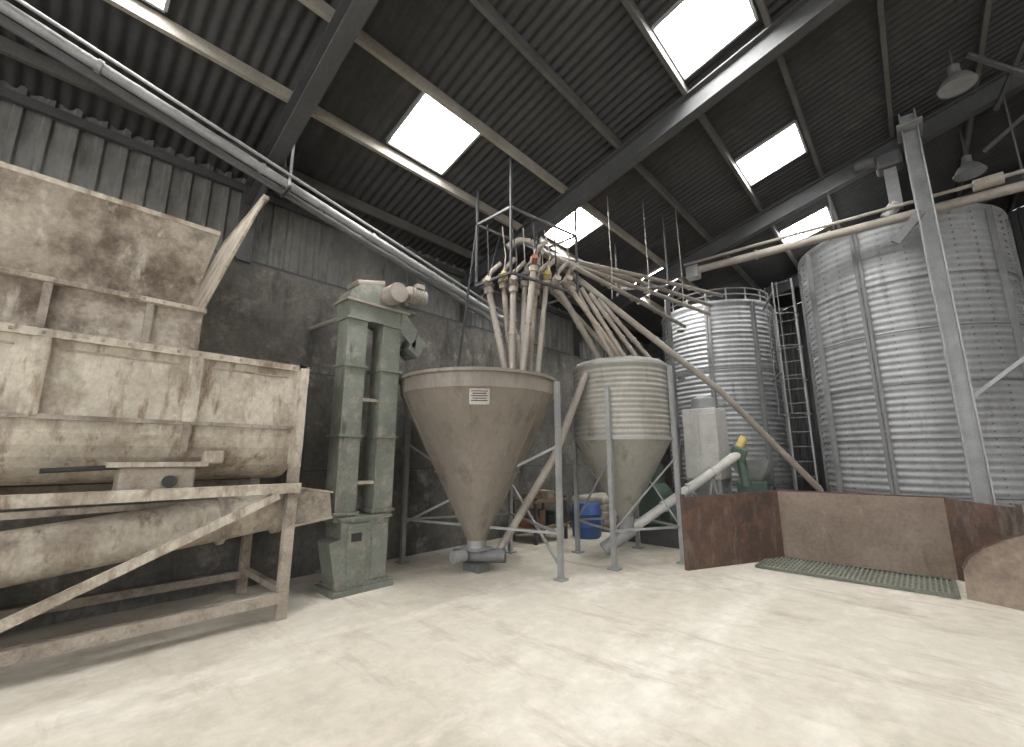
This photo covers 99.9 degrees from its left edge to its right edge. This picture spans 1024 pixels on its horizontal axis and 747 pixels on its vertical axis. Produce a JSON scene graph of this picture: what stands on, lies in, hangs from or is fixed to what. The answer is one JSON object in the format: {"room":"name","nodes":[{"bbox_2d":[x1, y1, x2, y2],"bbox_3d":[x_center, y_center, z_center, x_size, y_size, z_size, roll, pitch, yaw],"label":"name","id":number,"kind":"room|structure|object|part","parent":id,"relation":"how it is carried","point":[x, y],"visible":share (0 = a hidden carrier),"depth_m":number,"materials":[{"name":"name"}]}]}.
{"room":"farm building","nodes":[
{"label":"farm building","id":0,"kind":"room"},
{"bbox_2d":[0,249,672,633],"bbox_3d":[-1.577,0.899,7.244,0.240,4.000,22.500,-10,-15,42],"label":"wall","id":1,"kind":"structure","parent":0,"point":[254,311],"depth_m":5.87,"materials":[{"name":"concrete"}]},
{"bbox_2d":[0,80,663,361],"bbox_3d":[-1.574,-1.619,7.785,0.035,1.350,22.580,-10,-15,42],"label":"sheet","id":2,"kind":"object","parent":1,"relation":"attached to","point":[284,239],"visible":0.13,"depth_m":5.43,"materials":[{"name":"metal"}]},
{"bbox_2d":[309,372,568,408],"bbox_3d":[-1.489,0.255,7.285,0.012,0.020,22.500,-10,-15,42],"label":"joint","id":3,"kind":"object","parent":1,"relation":"attached to","point":[309,372],"visible":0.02,"depth_m":6.11,"materials":[{"name":"paint"}]},
{"bbox_2d":[285,462,669,471],"bbox_3d":[-1.489,1.550,7.033,0.012,0.020,22.500,-10,-15,42],"label":"joint","id":4,"kind":"object","parent":1,"relation":"attached to","point":[665,462],"visible":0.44,"depth_m":6.98,"materials":[{"name":"paint"}]},
{"bbox_2d":[0,0,1023,359],"bbox_3d":[5.784,-4.173,1.236,20.191,3.765,22.500,-10,-15,42],"label":"roof steelwork","id":5,"kind":"structure","parent":1,"relation":"on","point":[346,22],"depth_m":5.73,"materials":[{"name":"paint"}]},
{"bbox_2d":[0,85,663,356],"bbox_3d":[-1.541,-2.033,7.779,0.060,0.100,22.500,-10,-15,42],"label":"rail","id":6,"kind":"object","parent":5,"relation":"attached to","point":[9,95],"visible":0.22,"depth_m":5.06,"materials":[{"name":"metal"}]},
{"bbox_2d":[684,97,1023,281],"bbox_3d":[6.414,-3.434,7.076,7.203,2.150,0.350,-10,-15,42],"label":"pipe","id":7,"kind":"object","parent":5,"relation":"attached to","point":[887,164],"visible":0.9,"depth_m":7.12,"materials":[{"name":"metal"}]},
{"bbox_3d":[6.033,-3.581,7.362,0.260,0.197,0.200,-10,-15,42],"label":"head motor","id":8,"kind":"part","parent":7,"relation":"part of","materials":[{"name":"paint"}]},
{"bbox_3d":[6.266,-2.693,7.107,0.290,0.305,0.180,-10,-15,42],"label":"spout","id":9,"kind":"part","parent":7,"relation":"part of","materials":[{"name":"metal"}]},
{"bbox_3d":[6.984,-2.808,6.308,0.300,0.180,0.180,-10,-15,42],"label":"drive motor","id":10,"kind":"part","parent":7,"relation":"part of","materials":[{"name":"beige metal"}]},
{"bbox_2d":[0,523,1023,746],"bbox_3d":[5.824,1.626,0.071,20.600,0.235,23.100,-10,-15,42],"label":"floor","id":11,"kind":"structure","parent":0,"point":[653,651],"depth_m":3.17,"materials":[{"name":"concrete"}]},
{"bbox_2d":[0,161,332,666],"bbox_3d":[-3.855,0.164,3.352,1.630,3.982,4.800,-10,-15,42],"label":"mixer","id":12,"kind":"object","parent":11,"relation":"on","point":[105,378],"visible":1,"depth_m":3.48,"materials":[{"name":"beige paint"}]},
{"bbox_3d":[-3.827,1.038,3.086,0.060,0.090,4.100,-10,-15,42],"label":"frame rail","id":13,"kind":"part","parent":12,"relation":"part of","materials":[{"name":"metal"}]},
{"bbox_3d":[-4.426,1.993,3.441,0.070,0.080,4.060,-10,-15,42],"label":"rail","id":14,"kind":"part","parent":12,"relation":"part of","materials":[{"name":"metal"}]},
{"bbox_3d":[-4.412,1.014,3.646,0.070,0.090,4.100,-10,-15,42],"label":"frame rail","id":15,"kind":"part","parent":12,"relation":"part of","materials":[{"name":"metal"}]},
{"bbox_3d":[-3.548,1.837,2.638,0.070,0.090,4.060,-10,-15,42],"label":"rail","id":16,"kind":"part","parent":12,"relation":"part of","materials":[{"name":"metal"}]},
{"bbox_3d":[-3.520,0.856,2.829,0.070,0.090,4.100,-10,-15,42],"label":"frame rail","id":17,"kind":"part","parent":12,"relation":"part of","materials":[{"name":"beige metal"}]},
{"bbox_3d":[-3.032,0.776,3.677,0.360,0.040,0.660,-10,-15,42],"label":"gearbox lid","id":18,"kind":"part","parent":12,"relation":"part of","materials":[{"name":"beige paint"}]},
{"bbox_3d":[-3.055,1.758,4.984,0.080,1.450,0.090,-10,-15,42],"label":"frame post","id":19,"kind":"part","parent":12,"relation":"part of","materials":[{"name":"metal"}]},
{"bbox_3d":[-2.616,2.147,4.492,1.200,0.060,0.060,-10,-15,42],"label":"cross rail","id":20,"kind":"part","parent":12,"relation":"part of","materials":[{"name":"metal"}]},
{"bbox_3d":[-2.192,1.605,4.194,0.080,1.450,0.090,-10,-15,42],"label":"frame post","id":21,"kind":"part","parent":12,"relation":"part of","materials":[{"name":"metal"}]},
{"bbox_3d":[-2.178,0.449,4.405,0.090,1.000,0.080,-10,-15,42],"label":"frame post","id":22,"kind":"part","parent":12,"relation":"part of","materials":[{"name":"beige metal"}]},
{"bbox_2d":[309,279,427,599],"bbox_3d":[-1.933,0.694,5.705,1.326,3.815,1.208,-10,-15,42],"label":"bucket elevator","id":23,"kind":"object","parent":11,"relation":"on","point":[353,551],"visible":0.98,"depth_m":5.27,"materials":[{"name":"grey paint"}]},
{"bbox_3d":[-2.016,0.490,5.246,0.270,2.500,0.260,-10,-15,42],"label":"leg","id":24,"kind":"part","parent":23,"relation":"part of","materials":[{"name":"grey paint"}]},
{"bbox_3d":[-1.774,2.054,4.907,0.016,0.660,0.240,-10,-15,42],"label":"boot door","id":25,"kind":"part","parent":23,"relation":"part of","materials":[{"name":"grey paint"}]},
{"bbox_3d":[-1.846,-0.886,5.714,0.320,0.520,0.840,-10,-15,42],"label":"head casing","id":26,"kind":"part","parent":23,"relation":"part of","materials":[{"name":"grey paint"}]},
{"bbox_3d":[-1.583,2.093,5.108,0.020,0.600,0.200,-10,-15,42],"label":"boot door","id":27,"kind":"part","parent":23,"relation":"part of","materials":[{"name":"grey paint"}]},
{"bbox_3d":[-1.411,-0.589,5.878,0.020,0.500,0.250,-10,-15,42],"label":"discharge spout","id":28,"kind":"part","parent":23,"relation":"part of","materials":[{"name":"grey paint"}]},
{"bbox_3d":[-1.351,-1.059,5.870,0.220,0.220,0.390,-10,-15,42],"label":"drive motor","id":29,"kind":"part","parent":23,"relation":"part of","materials":[{"name":"metal"}]},
{"bbox_2d":[395,367,588,581],"bbox_3d":[-0.402,1.308,6.133,2.360,2.771,2.482,-10,-15,42],"label":"hopper","id":30,"kind":"object","parent":11,"relation":"on","point":[477,427],"visible":1,"depth_m":5.54,"materials":[{"name":"beige metal"}]},
{"bbox_3d":[-1.590,1.509,6.454,0.060,2.500,0.060,-10,-15,42],"label":"leg","id":31,"kind":"part","parent":30,"relation":"part of","materials":[{"name":"metal"}]},
{"bbox_2d":[449,540,506,563],"bbox_3d":[-0.496,2.403,5.788,0.700,0.309,0.705,-10,-15,42],"label":"outlet","id":32,"kind":"object","parent":30,"relation":"attached to","point":[475,551],"depth_m":5.74,"materials":[{"name":"metal"}]},
{"bbox_3d":[-0.029,1.639,7.119,0.060,2.500,0.060,-10,-15,42],"label":"leg","id":33,"kind":"part","parent":30,"relation":"part of","materials":[{"name":"metal"}]},
{"bbox_3d":[0.607,1.338,5.571,0.060,2.500,0.060,-10,-15,42],"label":"leg","id":34,"kind":"part","parent":30,"relation":"part of","materials":[{"name":"metal"}]},
{"bbox_2d":[513,489,567,544],"bbox_3d":[0.520,2.641,8.046,0.600,0.885,0.950,-10,-15,42],"label":"workbench","id":35,"kind":"object","parent":11,"relation":"on","point":[547,518],"visible":0.76,"depth_m":7.88,"materials":[{"name":"brown wood"}]},
{"bbox_3d":[0.023,2.667,7.901,0.050,0.780,0.050,-10,-15,42],"label":"leg","id":36,"kind":"part","parent":35,"relation":"part of","materials":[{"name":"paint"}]},
{"bbox_3d":[0.418,2.596,7.540,0.050,0.780,0.050,-10,-15,42],"label":"leg","id":37,"kind":"part","parent":35,"relation":"part of","materials":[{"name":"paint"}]},
{"bbox_2d":[513,497,567,503],"bbox_3d":[0.520,2.369,8.099,0.600,0.050,0.950,-10,-15,42],"label":"shelf","id":38,"kind":"object","parent":35,"relation":"attached to","point":[536,500],"depth_m":7.85,"materials":[{"name":"brown wood"}]},
{"bbox_2d":[517,522,567,530],"bbox_3d":[0.520,2.830,8.010,0.600,0.050,0.950,-10,-15,42],"label":"shelf","id":39,"kind":"object","parent":35,"relation":"attached to","point":[552,525],"depth_m":7.76,"materials":[{"name":"brown wood"}]},
{"bbox_3d":[1.018,2.719,8.171,0.050,0.780,0.050,-10,-15,42],"label":"leg","id":40,"kind":"part","parent":35,"relation":"part of","materials":[{"name":"paint"}]},
{"bbox_2d":[571,501,601,539],"bbox_3d":[1.431,2.808,8.263,0.590,0.640,0.590,-10,-15,42],"label":"barrel","id":41,"kind":"object","parent":11,"relation":"on","point":[592,509],"visible":0.73,"depth_m":8.03,"materials":[{"name":"blue plastic"}]},
{"bbox_2d":[568,492,618,531],"bbox_3d":[1.990,3.029,9.502,1.000,0.680,1.220,-10,-15,42],"label":"sacks","id":42,"kind":"object","parent":11,"relation":"on","point":[601,498],"visible":0.2,"depth_m":8.94,"materials":[{"name":"beige fabric"}]},
{"bbox_2d":[571,355,684,570],"bbox_3d":[1.760,1.296,6.824,1.540,3.060,1.540,3,-11,-17],"label":"silo","id":43,"kind":"object","parent":11,"relation":"on","point":[621,423],"visible":0.96,"depth_m":6.36,"materials":[{"name":"metal"}]},
{"bbox_3d":[1.058,1.640,7.127,0.060,2.500,0.060,-10,-15,42],"label":"leg","id":44,"kind":"part","parent":43,"relation":"part of","materials":[{"name":"metal"}]},
{"bbox_3d":[1.397,1.437,6.082,0.060,2.500,0.060,-10,-15,42],"label":"leg","id":45,"kind":"part","parent":43,"relation":"part of","materials":[{"name":"metal"}]},
{"bbox_2d":[618,515,633,528],"bbox_3d":[1.760,2.287,6.631,0.240,0.200,0.240,-10,-15,42],"label":"outlet","id":46,"kind":"object","parent":43,"relation":"attached to","point":[628,523],"depth_m":6.53,"materials":[{"name":"metal"}]},
{"bbox_3d":[2.123,1.705,7.459,0.060,2.500,0.060,-10,-15,42],"label":"leg","id":47,"kind":"part","parent":43,"relation":"part of","materials":[{"name":"metal"}]},
{"bbox_3d":[2.462,1.305,6.452,0.060,2.900,0.060,-10,-15,42],"label":"leg","id":48,"kind":"part","parent":43,"relation":"part of","materials":[{"name":"metal"}]},
{"bbox_2d":[457,159,823,490],"bbox_3d":[2.064,-0.051,7.557,6.030,5.984,2.832,6,-12,-27],"label":"pipe distribution manifold","id":49,"kind":"object","parent":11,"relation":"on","point":[538,276],"visible":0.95,"depth_m":6.70,"materials":[{"name":"metal"}]},
{"bbox_3d":[-0.201,-0.551,6.176,0.392,1.458,0.093,2,-11,-10],"label":"spout","id":50,"kind":"part","parent":49,"relation":"part of","materials":[{"name":"beige metal"}]},
{"bbox_3d":[-0.065,-0.551,6.332,0.077,1.611,0.336,-6,-12,27],"label":"spout","id":51,"kind":"part","parent":49,"relation":"part of","materials":[{"name":"paint"}]},
{"bbox_3d":[0.006,-0.568,6.122,0.094,1.454,0.134,-10,-15,42],"label":"spout","id":52,"kind":"part","parent":49,"relation":"part of","materials":[{"name":"metal"}]},
{"bbox_3d":[0.158,-0.609,6.229,0.170,1.577,0.080,9,-14,-40],"label":"spout","id":53,"kind":"part","parent":49,"relation":"part of","materials":[{"name":"metal"}]},
{"bbox_3d":[0.225,-0.716,6.068,0.284,1.732,0.093,-1,-11,4],"label":"spout","id":54,"kind":"part","parent":49,"relation":"part of","materials":[{"name":"beige metal"}]},
{"bbox_3d":[0.282,-0.501,6.321,0.092,1.511,0.344,6,-12,-28],"label":"spout","id":55,"kind":"part","parent":49,"relation":"part of","materials":[{"name":"paint"}]},
{"bbox_3d":[0.434,-0.624,6.256,0.320,1.624,0.080,10,-15,-41],"label":"spout","id":56,"kind":"part","parent":49,"relation":"part of","materials":[{"name":"beige metal"}]},
{"bbox_3d":[1.068,-0.743,6.749,1.129,1.101,0.094,10,-15,-42],"label":"spout","id":57,"kind":"part","parent":49,"relation":"part of","materials":[{"name":"beige metal"}]},
{"bbox_3d":[1.179,-0.782,6.951,1.651,1.252,0.080,6,-13,-29],"label":"spout","id":58,"kind":"part","parent":49,"relation":"part of","materials":[{"name":"beige metal"}]},
{"bbox_3d":[1.259,-0.849,6.769,0.733,1.186,0.072,4,-12,-20],"label":"branch spout","id":59,"kind":"part","parent":49,"relation":"part of","materials":[{"name":"beige metal"}]},
{"bbox_3d":[1.337,-0.756,6.761,1.176,1.122,0.080,7,-13,-31],"label":"spout","id":60,"kind":"part","parent":49,"relation":"part of","materials":[{"name":"paint"}]},
{"bbox_3d":[1.442,-0.800,6.809,0.819,1.112,0.072,4,-12,-20],"label":"branch spout","id":61,"kind":"part","parent":49,"relation":"part of","materials":[{"name":"beige metal"}]},
{"bbox_3d":[1.624,-0.752,6.849,0.904,1.037,0.072,4,-12,-20],"label":"branch spout","id":62,"kind":"part","parent":49,"relation":"part of","materials":[{"name":"beige metal"}]},
{"bbox_3d":[1.806,-0.703,6.890,0.989,0.962,0.072,4,-12,-20],"label":"branch spout","id":63,"kind":"part","parent":49,"relation":"part of","materials":[{"name":"beige metal"}]},
{"bbox_2d":[628,464,678,548],"bbox_3d":[2.689,2.341,7.785,1.200,1.375,0.600,-10,-15,42],"label":"mill","id":64,"kind":"object","parent":11,"relation":"on","point":[661,537],"visible":0.27,"depth_m":7.58,"materials":[{"name":"green paint"}]},
{"bbox_3d":[2.689,2.869,7.683,1.200,0.300,0.600,-10,-15,42],"label":"frame","id":65,"kind":"part","parent":64,"relation":"part of","materials":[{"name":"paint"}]},
{"bbox_3d":[2.526,2.302,7.913,0.680,0.680,0.550,-10,-15,42],"label":"rotor casing","id":66,"kind":"part","parent":64,"relation":"part of","materials":[{"name":"green paint"}]},
{"bbox_3d":[2.966,2.463,7.429,0.350,0.320,0.320,-10,-15,42],"label":"motor","id":67,"kind":"part","parent":64,"relation":"part of","materials":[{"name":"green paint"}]},
{"bbox_2d":[599,435,750,554],"bbox_3d":[2.563,1.907,6.766,2.448,1.846,0.330,0,-11,0],"label":"unloading auger","id":68,"kind":"object","parent":11,"relation":"on","point":[739,451],"visible":0.87,"depth_m":6.71,"materials":[{"name":"white paint"}]},
{"bbox_3d":[3.079,2.227,6.740,0.270,1.209,0.047,-3,-11,16],"label":"support leg","id":69,"kind":"part","parent":68,"relation":"part of","materials":[{"name":"metal"}]},
{"bbox_3d":[3.294,2.215,6.678,0.270,1.209,0.047,-3,-11,16],"label":"support leg","id":70,"kind":"part","parent":68,"relation":"part of","materials":[{"name":"metal"}]},
{"bbox_3d":[3.663,1.100,6.865,0.200,0.223,0.120,-1,-11,6],"label":"drive motor","id":71,"kind":"part","parent":68,"relation":"part of","materials":[{"name":"yellow paint"}]},
{"bbox_3d":[3.679,1.557,6.831,0.187,0.465,0.140,2,-11,-10],"label":"drop spout","id":72,"kind":"part","parent":68,"relation":"part of","materials":[{"name":"green paint"}]},
{"bbox_2d":[665,286,686,487],"bbox_3d":[3.619,0.616,9.192,0.146,5.298,0.455,7,-13,-30],"label":"pipe","id":73,"kind":"object","parent":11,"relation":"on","point":[667,303],"visible":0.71,"depth_m":9.38,"materials":[{"name":"metal"}]},
{"bbox_2d":[682,396,732,496],"bbox_3d":[3.701,1.750,8.109,0.620,2.660,0.640,-10,-15,42],"label":"tall cabinet","id":74,"kind":"object","parent":11,"relation":"on","point":[706,443],"visible":0.84,"depth_m":7.98,"materials":[{"name":"grey metal"}]},
{"bbox_3d":[3.599,1.274,7.867,0.300,1.100,0.020,-10,-15,42],"label":"cabinet door","id":75,"kind":"part","parent":74,"relation":"part of","materials":[{"name":"white paint"}]},
{"bbox_3d":[3.721,2.444,7.593,0.050,1.100,0.050,-10,-15,42],"label":"leg","id":76,"kind":"part","parent":74,"relation":"part of","materials":[{"name":"metal"}]},
{"bbox_3d":[4.089,2.519,7.981,0.050,1.100,0.050,-10,-15,42],"label":"leg","id":77,"kind":"part","parent":74,"relation":"part of","materials":[{"name":"metal"}]},
{"bbox_2d":[661,287,795,505],"bbox_3d":[5.463,0.874,11.146,2.728,5.538,2.728,-1,-11,7],"label":"silo","id":78,"kind":"object","parent":11,"relation":"on","point":[731,346],"visible":0.5,"depth_m":10.18,"materials":[{"name":"metal"}]},
{"bbox_3d":[5.044,-1.802,11.009,2.595,0.036,1.097,-7,-13,32],"label":"rail","id":79,"kind":"part","parent":78,"relation":"part of","materials":[{"name":"metal"}]},
{"bbox_3d":[5.044,-1.950,11.037,2.595,0.036,1.097,-7,-13,32],"label":"rail","id":80,"kind":"part","parent":78,"relation":"part of","materials":[{"name":"metal"}]},
{"bbox_2d":[731,460,778,492],"bbox_3d":[4.344,2.271,7.620,0.700,1.450,0.700,-10,-15,42],"label":"mill","id":81,"kind":"object","parent":11,"relation":"on","point":[759,470],"visible":0.27,"depth_m":7.48,"materials":[{"name":"green paint"}]},
{"bbox_2d":[763,278,817,489],"bbox_3d":[5.696,0.634,8.763,0.541,5.100,1.749,-6,-13,28],"label":"ladder","id":82,"kind":"object","parent":11,"relation":"on","point":[800,346],"visible":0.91,"depth_m":8.43,"materials":[{"name":"metal"}]},
{"bbox_2d":[680,490,1023,581],"bbox_3d":[4.229,2.165,5.898,3.522,1.000,1.420,-4,-12,21],"label":"barrier wall","id":83,"kind":"structure","parent":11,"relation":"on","point":[915,534],"depth_m":5.97,"materials":[{"name":"brown metal"}]},
{"bbox_3d":[2.373,2.171,5.904,0.050,0.990,0.050,-10,-15,42],"label":"post","id":84,"kind":"part","parent":83,"relation":"part of","materials":[{"name":"grey metal"}]},
{"bbox_3d":[3.240,2.241,6.235,1.861,0.980,0.030,4,-12,-22],"label":"panel","id":85,"kind":"part","parent":83,"relation":"part of","materials":[{"name":"brown metal"}]},
{"bbox_3d":[4.842,2.200,6.026,1.883,0.980,0.030,-9,-14,39],"label":"panel","id":86,"kind":"part","parent":83,"relation":"part of","materials":[{"name":"brown metal"}]},
{"bbox_3d":[5.565,2.010,5.048,0.030,0.980,0.806,0,-11,-1],"label":"panel","id":87,"kind":"part","parent":83,"relation":"part of","materials":[{"name":"brown metal"}]},
{"bbox_3d":[5.587,1.928,4.653,0.050,0.990,0.050,-10,-15,42],"label":"post","id":88,"kind":"part","parent":83,"relation":"part of","materials":[{"name":"metal"}]},
{"bbox_2d":[798,203,1023,511],"bbox_3d":[7.507,0.158,8.021,3.120,5.750,3.060,-10,-15,42],"label":"silo","id":89,"kind":"object","parent":11,"relation":"on","point":[886,414],"visible":0.87,"depth_m":7.04,"materials":[{"name":"metal"}]},
{"bbox_2d":[898,108,996,504],"bbox_3d":[6.349,-0.771,6.265,0.200,6.905,0.220,-10,-15,42],"label":"column shaft","id":90,"kind":"object","parent":11,"relation":"on","point":[981,486],"visible":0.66,"depth_m":6.24,"materials":[{"name":"metal"}]},
{"bbox_2d":[891,210,925,244],"bbox_3d":[6.144,-2.269,6.667,0.440,0.479,0.050,-10,-15,42],"label":"bracket","id":91,"kind":"object","parent":90,"relation":"attached to","point":[913,220],"visible":1,"depth_m":6.66,"materials":[{"name":"metal"}]},
{"bbox_2d":[896,116,922,143],"bbox_3d":[6.349,-3.881,6.869,0.300,0.040,0.500,-10,-15,42],"label":"bracket","id":92,"kind":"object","parent":90,"relation":"attached to","point":[910,125],"depth_m":6.78,"materials":[{"name":"grey metal"}]},
{"bbox_2d":[969,356,1023,398],"bbox_3d":[6.787,-0.289,5.588,0.050,1.138,1.328,9,-14,-37],"label":"knee brace","id":93,"kind":"object","parent":90,"relation":"attached to","point":[1020,361],"visible":0.8,"depth_m":5.79,"materials":[{"name":"metal"}]},
{"bbox_2d":[962,533,1023,610],"bbox_3d":[5.259,1.899,4.183,0.182,0.872,1.323,5,-12,-25],"label":"steel plate","id":94,"kind":"object","parent":11,"relation":"on","point":[993,573],"visible":1,"depth_m":4.48,"materials":[{"name":"brown metal"}]},
{"bbox_2d":[0,0,1023,344],"bbox_3d":[2.072,-4.176,4.756,10.250,2.779,22.490,-10,-15,42],"label":"ceiling","id":95,"kind":"structure","parent":0,"point":[596,47],"depth_m":5.74,"materials":[{"name":"grey metal"}]},
{"bbox_2d":[143,0,164,12],"bbox_3d":[-3.530,-3.452,3.641,0.030,0.100,0.950,-10,-15,42],"label":"kerb","id":96,"kind":"object","parent":95,"relation":"attached to","point":[158,4],"visible":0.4,"depth_m":3.93,"materials":[{"name":"metal"}]},
{"bbox_2d":[163,0,169,11],"bbox_3d":[-2.880,-3.561,3.707,0.916,0.335,0.030,-10,-15,42],"label":"kerb","id":97,"kind":"object","parent":95,"relation":"attached to","point":[167,2],"visible":1,"depth_m":3.93,"materials":[{"name":"metal"}]},
{"bbox_2d":[0,0,519,367],"bbox_3d":[-2.726,-1.791,4.785,0.352,2.955,8.444,-10,-15,42],"label":"conveyor","id":98,"kind":"object","parent":95,"relation":"hanging from","point":[99,66],"visible":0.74,"depth_m":4.52,"materials":[{"name":"metal"}]},
{"bbox_3d":[-2.721,-2.462,5.153,0.020,0.735,0.020,-10,-15,42],"label":"hanger rod","id":99,"kind":"part","parent":98,"relation":"part of","materials":[{"name":"paint"}]},
{"bbox_3d":[-2.561,-2.491,5.006,0.025,0.735,0.025,-10,-15,42],"label":"hanger rod","id":100,"kind":"part","parent":98,"relation":"part of","materials":[{"name":"metal"}]},
{"bbox_2d":[386,91,424,142],"bbox_3d":[-1.312,-3.240,5.358,0.916,0.335,0.030,-10,-15,42],"label":"kerb","id":101,"kind":"object","parent":95,"relation":"attached to","point":[421,95],"visible":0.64,"depth_m":5.35,"materials":[{"name":"metal"}]},
{"bbox_2d":[386,138,441,175],"bbox_3d":[-1.330,-3.002,5.956,0.030,0.100,0.900,-10,-15,42],"label":"kerb","id":102,"kind":"object","parent":95,"relation":"attached to","point":[393,143],"visible":1,"depth_m":5.93,"materials":[{"name":"metal"}]},
{"bbox_2d":[393,94,475,167],"bbox_3d":[-1.006,-3.231,5.693,0.952,0.248,0.960,-10,-15,42],"label":"sheet","id":103,"kind":"object","parent":95,"relation":"attached to","point":[431,131],"visible":0.57,"depth_m":5.72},
{"bbox_2d":[442,131,480,174],"bbox_3d":[-0.698,-3.114,6.004,0.916,0.335,0.030,-10,-15,42],"label":"kerb","id":104,"kind":"object","parent":95,"relation":"attached to","point":[473,138],"visible":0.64,"depth_m":6.01,"materials":[{"name":"metal"}]},
{"bbox_2d":[543,232,566,248],"bbox_3d":[0.791,-2.568,8.189,0.030,0.100,0.880,-10,-15,42],"label":"kerb","id":105,"kind":"object","parent":95,"relation":"attached to","point":[548,235],"visible":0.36,"depth_m":8.20,"materials":[{"name":"metal"}]},
{"bbox_2d":[548,208,598,242],"bbox_3d":[1.115,-2.796,7.925,0.952,0.248,0.940,-10,-15,42],"label":"sheet","id":106,"kind":"object","parent":95,"relation":"attached to","point":[585,220],"visible":0.36,"depth_m":8.02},
{"bbox_2d":[567,222,602,248],"bbox_3d":[1.416,-2.681,8.230,0.916,0.335,0.030,-10,-15,42],"label":"kerb","id":107,"kind":"object","parent":95,"relation":"attached to","point":[594,227],"visible":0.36,"depth_m":8.22,"materials":[{"name":"metal"}]},
{"bbox_2d":[633,266,661,283],"bbox_3d":[3.155,-2.326,10.061,0.916,0.335,0.030,-10,-15,42],"label":"kerb","id":108,"kind":"object","parent":95,"relation":"attached to","point":[660,267],"visible":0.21,"depth_m":9.94,"materials":[{"name":"metal"}]},
{"bbox_2d":[651,28,684,80],"bbox_3d":[1.929,-3.936,5.292,0.030,0.100,0.930,-10,-15,42],"label":"kerb","id":109,"kind":"object","parent":95,"relation":"attached to","point":[655,31],"visible":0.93,"depth_m":5.26,"materials":[{"name":"metal"}]},
{"bbox_2d":[652,0,684,28],"bbox_3d":[1.933,-4.174,4.686,0.906,0.332,0.030,-10,-15,42],"label":"kerb","id":110,"kind":"object","parent":95,"relation":"attached to","point":[678,3],"visible":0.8,"depth_m":4.83,"materials":[{"name":"metal"}]},
{"bbox_2d":[656,0,752,71],"bbox_3d":[2.249,-4.163,5.031,0.942,0.246,0.990,-10,-15,42],"label":"sheet","id":111,"kind":"object","parent":95,"relation":"attached to","point":[694,28],"visible":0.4,"depth_m":5.11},
{"bbox_2d":[684,15,757,80],"bbox_3d":[2.567,-4.045,5.354,0.906,0.332,0.030,-10,-15,42],"label":"kerb","id":112,"kind":"object","parent":95,"relation":"attached to","point":[736,33],"visible":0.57,"depth_m":5.33,"materials":[{"name":"metal"}]},
{"bbox_2d":[735,161,750,185],"bbox_3d":[4.026,-3.507,7.499,0.030,0.100,0.880,-10,-15,42],"label":"kerb","id":113,"kind":"object","parent":95,"relation":"attached to","point":[737,163],"visible":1,"depth_m":7.48,"materials":[{"name":"metal"}]},
{"bbox_2d":[748,0,757,19],"bbox_3d":[2.572,-4.282,4.748,0.030,0.100,0.930,-10,-15,42],"label":"kerb","id":114,"kind":"object","parent":95,"relation":"attached to","point":[751,4],"visible":1,"depth_m":4.95,"materials":[{"name":"metal"}]},
{"bbox_2d":[735,120,795,161],"bbox_3d":[4.047,-3.742,6.911,0.906,0.332,0.030,-10,-15,42],"label":"kerb","id":115,"kind":"object","parent":95,"relation":"attached to","point":[793,122],"visible":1,"depth_m":6.88,"materials":[{"name":"metal"}]},
{"bbox_2d":[739,124,802,179],"bbox_3d":[4.347,-3.734,7.239,0.942,0.246,0.940,-10,-15,42],"label":"sheet","id":116,"kind":"object","parent":95,"relation":"attached to","point":[788,142],"visible":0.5,"depth_m":7.27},
{"bbox_2d":[750,148,806,185],"bbox_3d":[4.647,-3.619,7.543,0.906,0.332,0.030,-10,-15,42],"label":"kerb","id":117,"kind":"object","parent":95,"relation":"attached to","point":[799,153],"visible":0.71,"depth_m":7.53,"materials":[{"name":"metal"}]},
{"bbox_2d":[795,120,806,151],"bbox_3d":[4.669,-3.853,6.955,0.030,0.100,0.880,-10,-15,42],"label":"kerb","id":118,"kind":"object","parent":95,"relation":"attached to","point":[796,123],"visible":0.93,"depth_m":6.91,"materials":[{"name":"metal"}]},
{"bbox_2d":[779,204,827,231],"bbox_3d":[6.162,-3.309,9.137,0.906,0.332,0.030,-10,-15,42],"label":"kerb","id":119,"kind":"object","parent":95,"relation":"attached to","point":[825,205],"visible":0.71,"depth_m":9.11,"materials":[{"name":"metal"}]},
{"bbox_2d":[782,208,830,241],"bbox_3d":[6.468,-3.300,9.471,0.942,0.246,0.960,-10,-15,42],"label":"sheet","id":120,"kind":"object","parent":95,"relation":"attached to","point":[821,217],"visible":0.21,"depth_m":9.49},
{"bbox_2d":[789,221,830,241],"bbox_3d":[6.775,-3.183,9.783,0.906,0.332,0.030,-10,-15,42],"label":"kerb","id":121,"kind":"object","parent":95,"relation":"attached to","point":[808,234],"visible":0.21,"depth_m":9.79,"materials":[{"name":"metal"}]},
{"bbox_2d":[936,48,979,98],"bbox_3d":[5.915,-4.098,5.764,0.400,0.606,0.400,-10,-15,42],"label":"lamp","id":122,"kind":"object","parent":95,"relation":"hanging from","point":[958,81],"visible":1,"depth_m":5.70,"materials":[{"name":"metal"}]},
{"bbox_3d":[5.915,-4.255,5.795,0.018,0.286,0.018,-4,-12,20],"label":"hook rod","id":123,"kind":"part","parent":122,"relation":"part of","materials":[{"name":"paint"}]},
{"bbox_2d":[952,125,987,181],"bbox_3d":[7.410,-3.704,7.053,0.400,0.984,0.400,-10,-15,42],"label":"lamp","id":124,"kind":"object","parent":95,"relation":"hanging from","point":[969,169],"visible":0.95,"depth_m":6.95,"materials":[{"name":"metal"}]},
{"bbox_3d":[7.410,-3.861,7.083,0.018,0.664,0.018,-4,-12,20],"label":"hook rod","id":125,"kind":"part","parent":124,"relation":"part of","materials":[{"name":"paint"}]},
{"bbox_2d":[772,206,1023,491],"bbox_3d":[13.477,-0.754,8.909,20.380,7.880,0.035,-10,-15,42],"label":"wall","id":126,"kind":"structure","parent":0,"point":[1016,220],"depth_m":13.01,"materials":[{"name":"metal"}]}
]}

